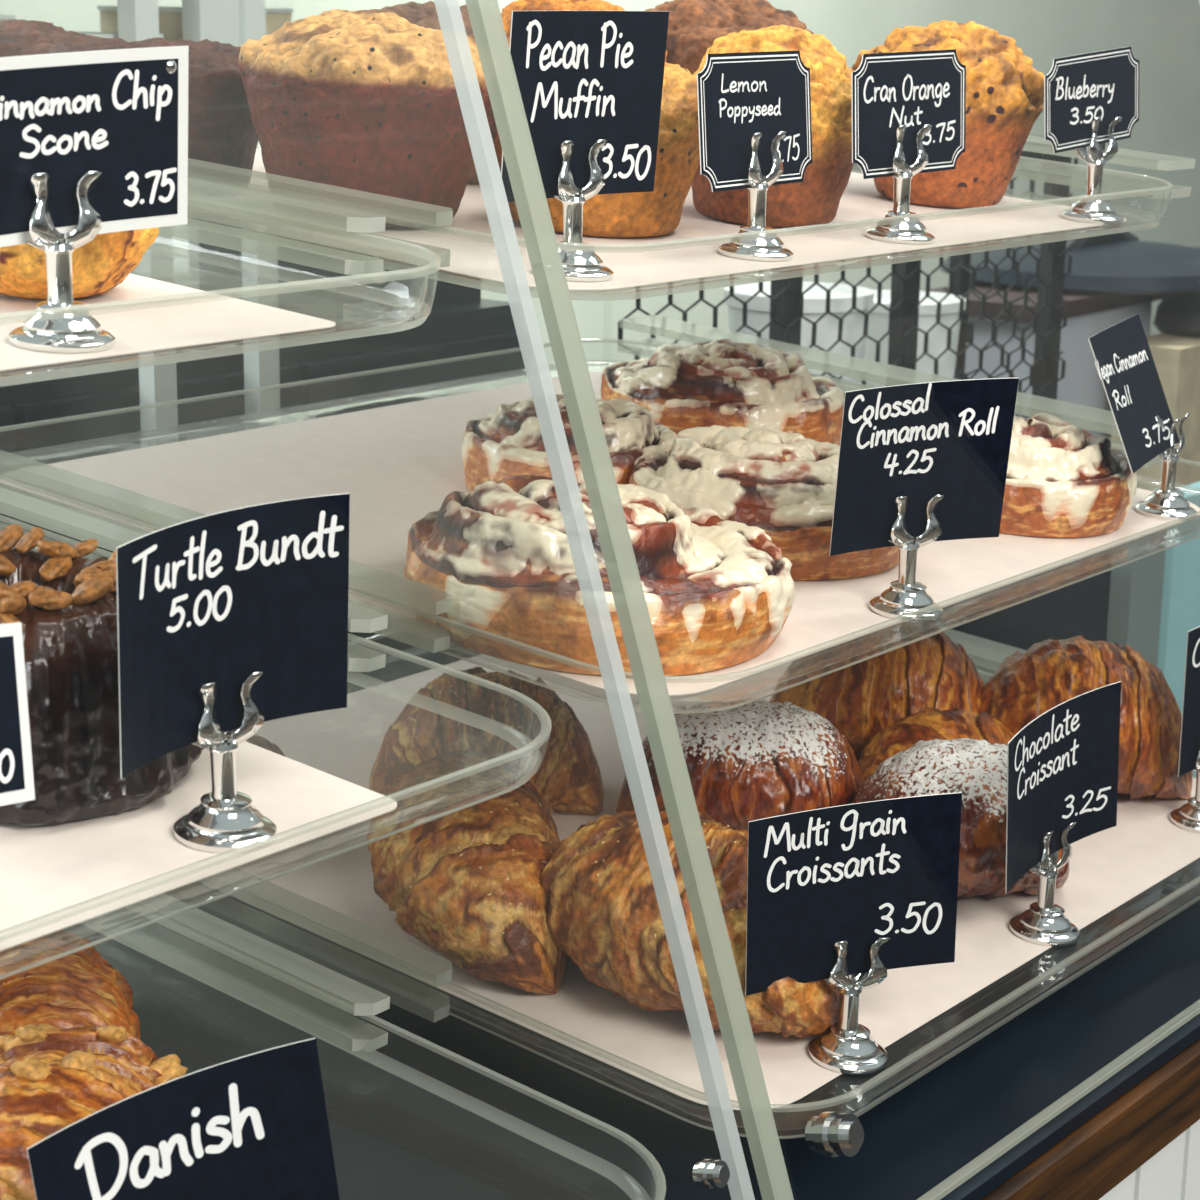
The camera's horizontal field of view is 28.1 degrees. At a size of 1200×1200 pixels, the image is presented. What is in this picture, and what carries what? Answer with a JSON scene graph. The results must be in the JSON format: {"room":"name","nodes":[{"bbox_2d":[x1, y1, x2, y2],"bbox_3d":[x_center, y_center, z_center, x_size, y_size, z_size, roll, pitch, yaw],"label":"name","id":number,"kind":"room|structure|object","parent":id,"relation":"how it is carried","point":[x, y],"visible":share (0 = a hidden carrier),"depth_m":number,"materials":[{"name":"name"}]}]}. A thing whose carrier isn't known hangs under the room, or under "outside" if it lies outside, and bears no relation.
{"room":"eatery","nodes":[
{"label":"eatery","id":0,"kind":"room"},
{"bbox_2d":[0,0,1199,377],"bbox_3d":[-0.757,-0.965,4.328,0.100,3.030,16.000,12,18,37],"label":"wall","id":1,"kind":"structure","parent":0,"point":[1163,35],"depth_m":6.46,"materials":[{"name":"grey paint"}]},
{"bbox_3d":[2.508,1.190,2.169,8.300,0.020,16.000,12,18,37],"label":"floor","id":2,"kind":"structure","parent":0,"visible":0},
{"bbox_2d":[117,0,265,288],"bbox_3d":[-0.721,0.034,2.795,0.240,1.830,0.950,12,18,37],"label":"storage rack","id":3,"kind":"object","parent":2,"relation":"on","point":[233,22],"visible":0.02,"depth_m":2.79,"materials":[{"name":"grey"}]},
{"bbox_2d":[0,15,14,21],"bbox_3d":[-0.765,-0.569,2.590,0.169,0.125,0.204,12,18,37],"label":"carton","id":4,"kind":"object","parent":3,"relation":"on","point":[2,17],"visible":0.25,"depth_m":2.59,"materials":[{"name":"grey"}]},
{"bbox_2d":[75,31,162,38],"bbox_3d":[-0.625,-0.600,2.764,0.169,0.105,0.174,12,18,37],"label":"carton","id":5,"kind":"object","parent":3,"relation":"on","point":[110,35],"visible":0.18,"depth_m":2.71,"materials":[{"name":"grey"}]},
{"bbox_2d":[97,6,293,41],"bbox_3d":[-0.491,-0.653,2.924,0.169,0.135,0.164,12,18,37],"label":"carton","id":6,"kind":"object","parent":3,"relation":"on","point":[170,18],"visible":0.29,"depth_m":2.89,"materials":[{"name":"grey"}]},
{"bbox_2d":[136,226,279,447],"bbox_3d":[-0.361,0.343,2.315,0.020,1.470,0.152,12,18,37],"label":"frame","id":7,"kind":"object","parent":2,"relation":"on","point":[157,383],"visible":0.02,"depth_m":2.19,"materials":[{"name":"grey"}]},
{"bbox_2d":[0,288,527,693],"bbox_3d":[-0.644,0.419,2.304,0.356,1.320,1.360,12,18,37],"label":"cabinet","id":8,"kind":"object","parent":2,"relation":"on","point":[467,347],"visible":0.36,"depth_m":2.31,"materials":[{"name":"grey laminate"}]},
{"bbox_2d":[198,219,480,319],"bbox_3d":[-0.249,-0.387,2.503,0.276,0.160,0.236,12,18,37],"label":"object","id":9,"kind":"object","parent":8,"relation":"on","point":[310,284],"visible":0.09,"depth_m":2.45,"materials":[{"name":"glass"}]},
{"bbox_2d":[140,1033,1199,1199],"bbox_3d":[-0.286,0.780,1.638,0.952,0.949,2.060,12,18,37],"label":"countertop","id":10,"kind":"structure","parent":2,"relation":"on","point":[1145,1144],"depth_m":1.56,"materials":[{"name":"white painted wood"},{"name":"dark stained wood"}]},
{"bbox_2d":[140,0,754,1199],"bbox_3d":[-0.482,0.025,1.145,0.887,0.746,0.816,12,18,37],"label":"display case","id":11,"kind":"object","parent":10,"relation":"on","point":[370,1163],"visible":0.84,"depth_m":1.28,"materials":[{"name":"glass"}]},
{"bbox_2d":[0,248,440,386],"bbox_3d":[-0.520,-0.172,1.167,0.628,0.082,0.714,12,18,37],"label":"tray","id":12,"kind":"object","parent":11,"relation":"in","point":[386,323],"visible":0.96,"depth_m":1.22,"materials":[{"name":"plastic"}]},
{"bbox_2d":[0,273,335,370],"bbox_3d":[-0.349,-0.116,1.075,0.180,0.015,0.485,12,18,37],"label":"sheet","id":13,"kind":"object","parent":12,"relation":"on","point":[143,314],"visible":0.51,"depth_m":1.19,"materials":[{"name":"paper"}]},
{"bbox_2d":[8,171,114,352],"bbox_3d":[-0.248,-0.156,1.099,0.048,0.081,0.048,-10,17,-37],"label":"card holder","id":14,"kind":"object","parent":13,"relation":"on","point":[59,323],"visible":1,"depth_m":1.09,"materials":[{"name":"silver metal"}]},
{"bbox_2d":[0,46,188,246],"bbox_3d":[-0.240,-0.205,1.089,0.015,0.090,0.131,14,19,43],"label":"price card","id":15,"kind":"object","parent":14,"relation":"attached to","point":[121,114],"visible":1,"depth_m":1.10,"materials":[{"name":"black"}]},
{"bbox_2d":[0,227,158,298],"bbox_3d":[-0.278,-0.194,1.215,0.096,0.078,0.110,14,19,42],"label":"scone","id":16,"kind":"object","parent":13,"relation":"on","point":[104,262],"visible":0.38,"depth_m":1.19,"materials":[{"name":"orange food"}]},
{"bbox_2d":[0,517,550,979],"bbox_3d":[-0.490,0.056,1.197,0.698,0.079,0.714,12,18,37],"label":"tray","id":17,"kind":"object","parent":11,"relation":"in","point":[8,517],"visible":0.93,"depth_m":1.11,"materials":[{"name":"plastic"}]},
{"bbox_2d":[0,741,396,950],"bbox_3d":[-0.343,0.108,1.096,0.280,0.023,0.445,12,18,37],"label":"sheet","id":18,"kind":"object","parent":17,"relation":"in","point":[54,877],"visible":0.5,"depth_m":1.11,"materials":[{"name":"paper"}]},
{"bbox_2d":[0,524,203,825],"bbox_3d":[-0.283,0.031,1.178,0.170,0.118,0.168,14,19,42],"label":"bundt cake","id":19,"kind":"object","parent":18,"relation":"on","point":[64,602],"visible":0.71,"depth_m":1.12,"materials":[{"name":"food"}]},
{"bbox_2d":[173,670,276,852],"bbox_3d":[-0.176,0.073,1.122,0.048,0.081,0.048,-10,17,-37],"label":"card holder","id":20,"kind":"object","parent":18,"relation":"on","point":[225,820],"visible":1,"depth_m":1.12,"materials":[{"name":"silver metal"}]},
{"bbox_2d":[116,493,349,777],"bbox_3d":[-0.170,0.014,1.099,0.024,0.114,0.136,14,19,42],"label":"price card","id":21,"kind":"object","parent":20,"relation":"attached to","point":[225,597],"visible":1,"depth_m":1.10,"materials":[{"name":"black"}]},
{"label":"tray","id":22,"kind":"object","parent":11,"relation":"in","visible":0},
{"bbox_2d":[0,929,139,1050],"bbox_3d":[-0.315,0.235,1.316,0.122,0.104,0.198,-4,15,-19],"label":"pastry","id":23,"kind":"object","parent":22,"relation":"on","point":[81,988],"visible":0.39,"depth_m":1.28,"materials":[{"name":"brown food"}]},
{"bbox_2d":[0,1024,187,1199],"bbox_3d":[-0.270,0.271,1.191,0.128,0.107,0.200,2,14,4],"label":"danish pastry","id":24,"kind":"object","parent":22,"relation":"in","point":[52,1078],"visible":0.57,"depth_m":1.16,"materials":[{"name":"brown food"}]},
{"bbox_2d":[27,1038,339,1199],"bbox_3d":[-0.181,0.258,1.055,0.148,0.115,0.014,-9,17,-34],"label":"price card","id":25,"kind":"object","parent":22,"relation":"on","point":[255,1126],"visible":1,"depth_m":1.06,"materials":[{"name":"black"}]},
{"bbox_2d":[64,0,1199,1199],"bbox_3d":[0.053,-0.129,1.800,0.887,0.746,0.985,12,18,37],"label":"display case","id":26,"kind":"object","parent":10,"relation":"on","point":[210,984],"visible":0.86,"depth_m":1.53,"materials":[{"name":"glass"},{"name":"dark navy laminate"},{"name":"chrome"}]},
{"bbox_2d":[0,473,1199,712],"bbox_3d":[0.027,-0.093,1.830,0.698,0.079,0.824,12,18,37],"label":"tray","id":27,"kind":"object","parent":26,"relation":"in","point":[0,473],"visible":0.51,"depth_m":1.54,"materials":[{"name":"plastic"}]},
{"bbox_2d":[0,372,1199,695],"bbox_3d":[0.023,-0.080,1.819,0.622,0.050,0.750,12,18,37],"label":"sheet","id":28,"kind":"object","parent":27,"relation":"on","point":[398,464],"visible":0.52,"depth_m":1.74,"materials":[{"name":"paper"}]},
{"bbox_2d":[461,394,676,491],"bbox_3d":[-0.021,-0.114,1.802,0.164,0.078,0.173,7,15,22],"label":"cinnamon roll","id":29,"kind":"object","parent":28,"relation":"on","point":[506,442],"visible":0.48,"depth_m":1.75,"materials":[{"name":"beige food"}]},
{"bbox_2d":[403,475,794,676],"bbox_3d":[-0.001,-0.028,1.490,0.242,0.101,0.232,1,14,1],"label":"cinnamon roll","id":30,"kind":"object","parent":28,"relation":"on","point":[718,593],"visible":0.71,"depth_m":1.42,"materials":[{"name":"beige food"}]},
{"bbox_2d":[601,338,843,445],"bbox_3d":[0.100,-0.169,2.006,0.208,0.088,0.197,7,15,24],"label":"cinnamon roll","id":31,"kind":"object","parent":28,"relation":"on","point":[727,383],"visible":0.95,"depth_m":1.95,"materials":[{"name":"white food"}]},
{"bbox_2d":[629,425,898,579],"bbox_3d":[0.120,-0.076,1.695,0.202,0.091,0.184,1,14,1],"label":"cinnamon roll","id":32,"kind":"object","parent":28,"relation":"on","point":[782,484],"visible":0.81,"depth_m":1.63,"materials":[{"name":"beige food"}]},
{"bbox_2d":[869,494,944,621],"bbox_3d":[0.201,-0.030,1.565,0.048,0.081,0.048,-10,17,-37],"label":"card holder","id":33,"kind":"object","parent":28,"relation":"on","point":[906,599],"visible":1,"depth_m":1.56,"materials":[{"name":"silver metal"}]},
{"bbox_2d":[829,378,1018,555],"bbox_3d":[0.208,-0.086,1.547,0.130,0.112,0.023,-5,15,-23],"label":"price card","id":34,"kind":"object","parent":33,"relation":"attached to","point":[919,442],"visible":1,"depth_m":1.55,"materials":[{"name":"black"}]},
{"bbox_2d":[1000,413,1137,537],"bbox_3d":[0.330,-0.102,1.853,0.179,0.078,0.167,-11,18,-40],"label":"cinnamon roll","id":35,"kind":"object","parent":28,"relation":"on","point":[1064,480],"visible":0.56,"depth_m":1.79,"materials":[{"name":"beige food"}]},
{"bbox_2d":[1135,412,1196,520],"bbox_3d":[0.446,-0.106,1.882,0.048,0.081,0.048,-10,17,-37],"label":"card holder","id":36,"kind":"object","parent":28,"relation":"on","point":[1166,502],"visible":1,"depth_m":1.88,"materials":[{"name":"silver metal"}]},
{"bbox_2d":[1088,314,1179,473],"bbox_3d":[0.406,-0.158,1.829,0.042,0.104,0.138,8,16,28],"label":"price card","id":37,"kind":"object","parent":36,"relation":"attached to","point":[1126,368],"visible":1,"depth_m":1.84,"materials":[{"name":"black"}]},
{"bbox_2d":[182,181,1172,300],"bbox_3d":[-0.012,-0.318,1.789,0.628,0.082,0.794,12,18,37],"label":"tray","id":38,"kind":"object","parent":26,"relation":"in","point":[1137,223],"visible":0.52,"depth_m":1.50,"materials":[{"name":"plastic"}]},
{"bbox_2d":[187,148,1125,289],"bbox_3d":[-0.011,-0.302,1.782,0.558,0.044,0.730,12,18,37],"label":"sheet","id":39,"kind":"object","parent":38,"relation":"on","point":[690,251],"visible":0.39,"depth_m":1.57,"materials":[{"name":"paper"}]},
{"bbox_2d":[0,19,101,57],"bbox_3d":[-0.423,-0.366,1.724,0.135,0.099,0.143,-10,17,-36],"label":"muffin","id":40,"kind":"object","parent":39,"relation":"on","point":[22,37],"visible":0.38,"depth_m":1.68,"materials":[{"name":"brown food"}]},
{"bbox_2d":[49,37,258,194],"bbox_3d":[-0.296,-0.331,1.635,0.151,0.102,0.139,-1,14,-6],"label":"muffin","id":41,"kind":"object","parent":39,"relation":"on","point":[223,139],"visible":0.44,"depth_m":1.59,"materials":[{"name":"brown food"}]},
{"bbox_2d":[238,9,491,227],"bbox_3d":[-0.148,-0.313,1.556,0.162,0.136,0.165,6,15,19],"label":"muffin","id":42,"kind":"object","parent":39,"relation":"on","point":[358,113],"visible":0.86,"depth_m":1.50,"materials":[{"name":"brown food"}]},
{"bbox_2d":[381,1,501,183],"bbox_3d":[-0.111,-0.381,1.798,0.143,0.132,0.146,-11,18,-39],"label":"muffin","id":43,"kind":"object","parent":39,"relation":"on","point":[423,15],"visible":0.16,"depth_m":1.76,"materials":[{"name":"brown food"}]},
{"bbox_2d":[494,0,666,171],"bbox_3d":[-0.021,-0.373,1.770,0.134,0.145,0.133,13,18,41],"label":"muffin","id":44,"kind":"object","parent":39,"relation":"on","point":[520,5],"visible":0.12,"depth_m":1.74,"materials":[{"name":"orange food"}]},
{"bbox_2d":[553,139,613,281],"bbox_3d":[-0.016,-0.228,1.401,0.048,0.081,0.048,-10,17,-37],"label":"card holder","id":45,"kind":"object","parent":39,"relation":"on","point":[580,262],"visible":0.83,"depth_m":1.40,"materials":[{"name":"silver metal"}]},
{"bbox_2d":[501,11,668,201],"bbox_3d":[-0.009,-0.286,1.388,0.014,0.106,0.128,14,19,43],"label":"price card","id":46,"kind":"object","parent":45,"relation":"attached to","point":[584,78],"visible":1,"depth_m":1.39,"materials":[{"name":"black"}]},
{"bbox_2d":[501,62,699,237],"bbox_3d":[0.004,-0.307,1.594,0.146,0.124,0.139,8,16,26],"label":"muffin","id":47,"kind":"object","parent":39,"relation":"on","point":[658,212],"visible":0.41,"depth_m":1.56,"materials":[{"name":"orange food"}]},
{"bbox_2d":[645,0,813,74],"bbox_3d":[0.098,-0.413,1.925,0.146,0.152,0.149,12,18,38],"label":"muffin","id":48,"kind":"object","parent":39,"relation":"on","point":[693,25],"visible":0.26,"depth_m":1.86,"materials":[{"name":"brown food"}]},
{"bbox_2d":[718,131,792,261],"bbox_3d":[0.101,-0.259,1.533,0.048,0.080,0.048,-10,17,-37],"label":"card holder","id":49,"kind":"object","parent":39,"relation":"on","point":[755,241],"visible":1,"depth_m":1.53,"materials":[{"name":"silver metal"}]},
{"bbox_2d":[697,50,811,191],"bbox_3d":[0.100,-0.305,1.525,0.006,0.086,0.126,11,17,37],"label":"price card","id":50,"kind":"object","parent":49,"relation":"attached to","point":[740,96],"visible":1,"depth_m":1.52,"materials":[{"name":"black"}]},
{"bbox_2d":[691,25,853,227],"bbox_3d":[0.121,-0.336,1.696,0.134,0.138,0.140,14,19,43],"label":"muffin","id":51,"kind":"object","parent":39,"relation":"on","point":[814,201],"visible":0.54,"depth_m":1.66,"materials":[{"name":"orange food"}]},
{"bbox_2d":[865,124,934,243],"bbox_3d":[0.209,-0.289,1.661,0.048,0.081,0.048,-10,17,-37],"label":"card holder","id":52,"kind":"object","parent":39,"relation":"on","point":[900,225],"visible":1,"depth_m":1.66,"materials":[{"name":"silver metal"}]},
{"bbox_2d":[851,49,965,178],"bbox_3d":[0.214,-0.336,1.658,0.127,0.086,0.004,-13,19,-43],"label":"price card","id":53,"kind":"object","parent":52,"relation":"attached to","point":[914,89],"visible":1,"depth_m":1.65,"materials":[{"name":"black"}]},
{"bbox_2d":[852,20,1043,208],"bbox_3d":[0.272,-0.381,1.880,0.150,0.142,0.146,-2,14,-12],"label":"muffin","id":54,"kind":"object","parent":39,"relation":"on","point":[1005,93],"visible":0.67,"depth_m":1.83,"materials":[{"name":"orange food"}]},
{"bbox_2d":[1061,117,1123,223],"bbox_3d":[0.383,-0.333,1.853,0.048,0.081,0.048,-10,17,-37],"label":"card holder","id":55,"kind":"object","parent":39,"relation":"on","point":[1097,209],"visible":0.91,"depth_m":1.85,"materials":[{"name":"silver metal"}]},
{"bbox_2d":[1044,46,1138,152],"bbox_3d":[0.378,-0.384,1.838,0.129,0.079,0.002,-13,19,-43],"label":"price card","id":56,"kind":"object","parent":55,"relation":"attached to","point":[1082,88],"visible":1,"depth_m":1.83,"materials":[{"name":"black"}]},
{"bbox_2d":[173,632,1199,1138],"bbox_3d":[0.064,0.142,1.855,0.758,0.084,0.824,12,18,37],"label":"tray","id":57,"kind":"object","parent":26,"relation":"in","point":[386,632],"visible":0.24,"depth_m":1.48,"materials":[{"name":"plastic"}]},
{"bbox_2d":[198,654,1199,1109],"bbox_3d":[0.060,0.154,1.844,0.664,0.053,0.750,12,18,37],"label":"sheet","id":58,"kind":"object","parent":57,"relation":"on","point":[334,899],"visible":0.25,"depth_m":1.64,"materials":[{"name":"paper"}]},
{"bbox_2d":[245,735,285,756],"bbox_3d":[-0.267,0.132,1.718,0.084,0.072,0.145,6,15,20],"label":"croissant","id":59,"kind":"object","parent":58,"relation":"on","point":[257,740],"visible":0.06,"depth_m":1.72,"materials":[{"name":"brown food"}]},
{"bbox_2d":[367,749,567,994],"bbox_3d":[-0.089,0.166,1.596,0.131,0.114,0.253,-1,14,-6],"label":"croissant","id":60,"kind":"object","parent":58,"relation":"on","point":[464,883],"visible":0.81,"depth_m":1.51,"materials":[{"name":"brown food"}]},
{"bbox_2d":[369,667,603,814],"bbox_3d":[-0.085,0.106,1.806,0.176,0.104,0.122,1,14,0],"label":"croissant","id":61,"kind":"object","parent":58,"relation":"on","point":[457,710],"visible":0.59,"depth_m":1.77,"materials":[{"name":"brown food"}]},
{"bbox_2d":[540,810,839,1037],"bbox_3d":[0.048,0.196,1.510,0.146,0.125,0.226,-11,18,-39],"label":"croissant","id":62,"kind":"object","parent":58,"relation":"on","point":[604,914],"visible":0.63,"depth_m":1.46,"materials":[{"name":"brown food"}]},
{"bbox_2d":[616,699,863,831],"bbox_3d":[0.107,0.127,1.774,0.190,0.111,0.130,1,14,2],"label":"croissant","id":63,"kind":"object","parent":58,"relation":"on","point":[759,759],"visible":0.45,"depth_m":1.72,"materials":[{"name":"brown food"}]},
{"bbox_2d":[808,937,890,1074],"bbox_3d":[0.151,0.239,1.449,0.048,0.081,0.048,-10,17,-37],"label":"card holder","id":64,"kind":"object","parent":58,"relation":"on","point":[849,1047],"visible":1,"depth_m":1.44,"materials":[{"name":"silver metal"}]},
{"bbox_2d":[745,792,961,995],"bbox_3d":[0.150,0.174,1.428,0.141,0.116,0.012,-4,15,-18],"label":"price card","id":65,"kind":"object","parent":64,"relation":"attached to","point":[859,874],"visible":1,"depth_m":1.43,"materials":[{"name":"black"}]},
{"bbox_2d":[769,621,985,760],"bbox_3d":[0.231,0.076,1.959,0.170,0.123,0.167,-12,19,-42],"label":"croissant","id":66,"kind":"object","parent":58,"relation":"on","point":[860,700],"visible":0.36,"depth_m":1.91,"materials":[{"name":"brown food"}]},
{"bbox_2d":[858,707,1014,781],"bbox_3d":[0.269,0.126,1.864,0.162,0.083,0.099,-3,15,-17],"label":"croissant","id":67,"kind":"object","parent":58,"relation":"on","point":[927,724],"visible":0.29,"depth_m":1.84,"materials":[{"name":"brown food"}]},
{"bbox_2d":[852,738,1069,897],"bbox_3d":[0.257,0.155,1.710,0.165,0.113,0.129,-5,15,-21],"label":"croissant","id":68,"kind":"object","parent":58,"relation":"on","point":[977,769],"visible":0.46,"depth_m":1.67,"materials":[{"name":"brown food"}]},
{"bbox_2d":[1009,822,1079,945],"bbox_3d":[0.307,0.192,1.650,0.048,0.081,0.048,-10,17,-37],"label":"card holder","id":69,"kind":"object","parent":58,"relation":"on","point":[1045,922],"visible":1,"depth_m":1.65,"materials":[{"name":"silver metal"}]},
{"bbox_2d":[1005,681,1120,893],"bbox_3d":[0.310,0.125,1.627,0.016,0.126,0.144,14,19,43],"label":"price card","id":70,"kind":"object","parent":69,"relation":"attached to","point":[1062,766],"visible":1,"depth_m":1.64,"materials":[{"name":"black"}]},
{"bbox_2d":[979,636,1192,799],"bbox_3d":[0.387,0.092,1.935,0.172,0.129,0.165,-11,18,-41],"label":"croissant","id":71,"kind":"object","parent":58,"relation":"on","point":[1026,685],"visible":0.44,"depth_m":1.89,"materials":[{"name":"brown food"}]},
{"bbox_2d":[1169,749,1199,832],"bbox_3d":[0.472,0.138,1.874,0.048,0.081,0.048,-10,17,-37],"label":"card holder","id":72,"kind":"object","parent":58,"relation":"on","point":[1187,817],"visible":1,"depth_m":1.87,"materials":[{"name":"silver metal"}]},
{"bbox_2d":[1178,626,1199,776],"bbox_3d":[0.495,0.065,1.868,0.138,0.135,0.015,-9,17,-35],"label":"price card","id":73,"kind":"object","parent":72,"relation":"in","point":[1190,724],"visible":1,"depth_m":1.84,"materials":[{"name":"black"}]},
{"bbox_2d":[905,552,1111,683],"bbox_3d":[0.333,0.476,2.655,0.280,1.070,0.310,12,18,37],"label":"base cabinet","id":74,"kind":"object","parent":2,"relation":"on","point":[1080,608],"visible":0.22,"depth_m":2.44,"materials":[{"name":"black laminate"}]},
{"bbox_2d":[1101,528,1166,666],"bbox_3d":[0.575,0.442,2.745,0.040,1.100,0.080,12,18,37],"label":"post","id":75,"kind":"object","parent":2,"relation":"on","point":[1136,587],"visible":0.02,"depth_m":2.61,"materials":[{"name":"grey"}]},
{"bbox_2d":[1157,481,1199,777],"bbox_3d":[0.793,0.376,3.004,0.030,1.110,0.570,12,18,37],"label":"board","id":76,"kind":"object","parent":2,"relation":"on","point":[1180,609],"visible":0.02,"depth_m":2.69,"materials":[{"name":"teal"}]},
{"bbox_3d":[0.351,0.523,3.406,0.260,0.618,0.880,12,18,37],"label":"stand","id":77,"kind":"object","parent":2,"relation":"on","visible":0},
{"bbox_2d":[618,136,1077,419],"bbox_3d":[0.271,-0.157,3.100,0.206,0.841,1.063,12,18,37],"label":"wire basket","id":78,"kind":"object","parent":77,"relation":"on","point":[786,296],"visible":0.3,"depth_m":3.14,"materials":[{"name":"black metal"}]},
{"bbox_3d":[0.248,0.004,3.158,0.201,0.460,0.201,12,18,37],"label":"plastic tub","id":79,"kind":"object","parent":78,"relation":"in","visible":0},
{"bbox_2d":[724,282,873,407],"bbox_3d":[0.252,-0.308,3.081,0.191,0.180,0.191,12,18,37],"label":"plastic tub","id":80,"kind":"object","parent":79,"relation":"on","point":[758,308],"visible":0.48,"depth_m":3.01,"materials":[{"name":"white plastic"}]},
{"bbox_3d":[0.420,-0.054,3.359,0.191,0.480,0.191,12,18,37],"label":"plastic tub","id":81,"kind":"object","parent":78,"relation":"in","visible":0},
{"bbox_2d":[861,290,965,389],"bbox_3d":[0.410,-0.348,3.271,0.170,0.130,0.170,12,18,37],"label":"plastic tub","id":82,"kind":"object","parent":81,"relation":"on","point":[878,322],"visible":0.27,"depth_m":3.21,"materials":[{"name":"white plastic"}]},
{"bbox_3d":[0.918,0.233,4.292,0.450,0.770,1.000,12,18,37],"label":"side table","id":83,"kind":"object","parent":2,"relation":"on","visible":0},
{"bbox_2d":[965,302,1151,440],"bbox_3d":[0.734,-0.292,3.978,0.190,0.394,0.360,12,18,37],"label":"box","id":84,"kind":"object","parent":83,"relation":"on","point":[1081,394],"visible":0.21,"depth_m":3.83,"materials":[{"name":"grey"}]},
{"bbox_2d":[922,247,1199,322],"bbox_3d":[0.980,-0.573,4.249,0.240,0.026,1.300,12,18,37],"label":"shelf board","id":85,"kind":"object","parent":84,"relation":"on","point":[1077,304],"visible":0.12,"depth_m":3.81,"materials":[{"name":"black"}]},
{"bbox_2d":[939,224,1199,294],"bbox_3d":[0.838,-0.590,4.059,0.517,0.093,0.520,12,18,37],"label":"countertop","id":86,"kind":"structure","parent":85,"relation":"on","point":[1118,263],"depth_m":3.89,"materials":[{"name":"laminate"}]},
{"bbox_2d":[1111,333,1199,490],"bbox_3d":[1.048,-0.289,4.089,0.110,0.344,0.560,12,18,37],"label":"box","id":87,"kind":"object","parent":83,"relation":"on","point":[1176,359],"visible":0.33,"depth_m":3.87,"materials":[{"name":"beige cardboard"}]},
{"bbox_2d":[1153,293,1199,337],"bbox_3d":[1.014,-0.497,3.989,0.179,0.106,0.180,12,18,37],"label":"scoop","id":88,"kind":"object","parent":87,"relation":"on","point":[1176,314],"visible":0.77,"depth_m":3.94,"materials":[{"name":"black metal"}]},
{"bbox_3d":[-0.275,0.103,0.992,0.048,0.079,0.048,17,21,35],"label":"card holder","id":89,"kind":"object","parent":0,"visible":0},
{"bbox_2d":[0,622,34,805],"bbox_3d":[-0.273,0.051,0.988,0.017,0.092,0.120,8,16,26],"label":"price card","id":90,"kind":"object","parent":89,"relation":"attached to","point":[16,767],"visible":1,"depth_m":1.03,"materials":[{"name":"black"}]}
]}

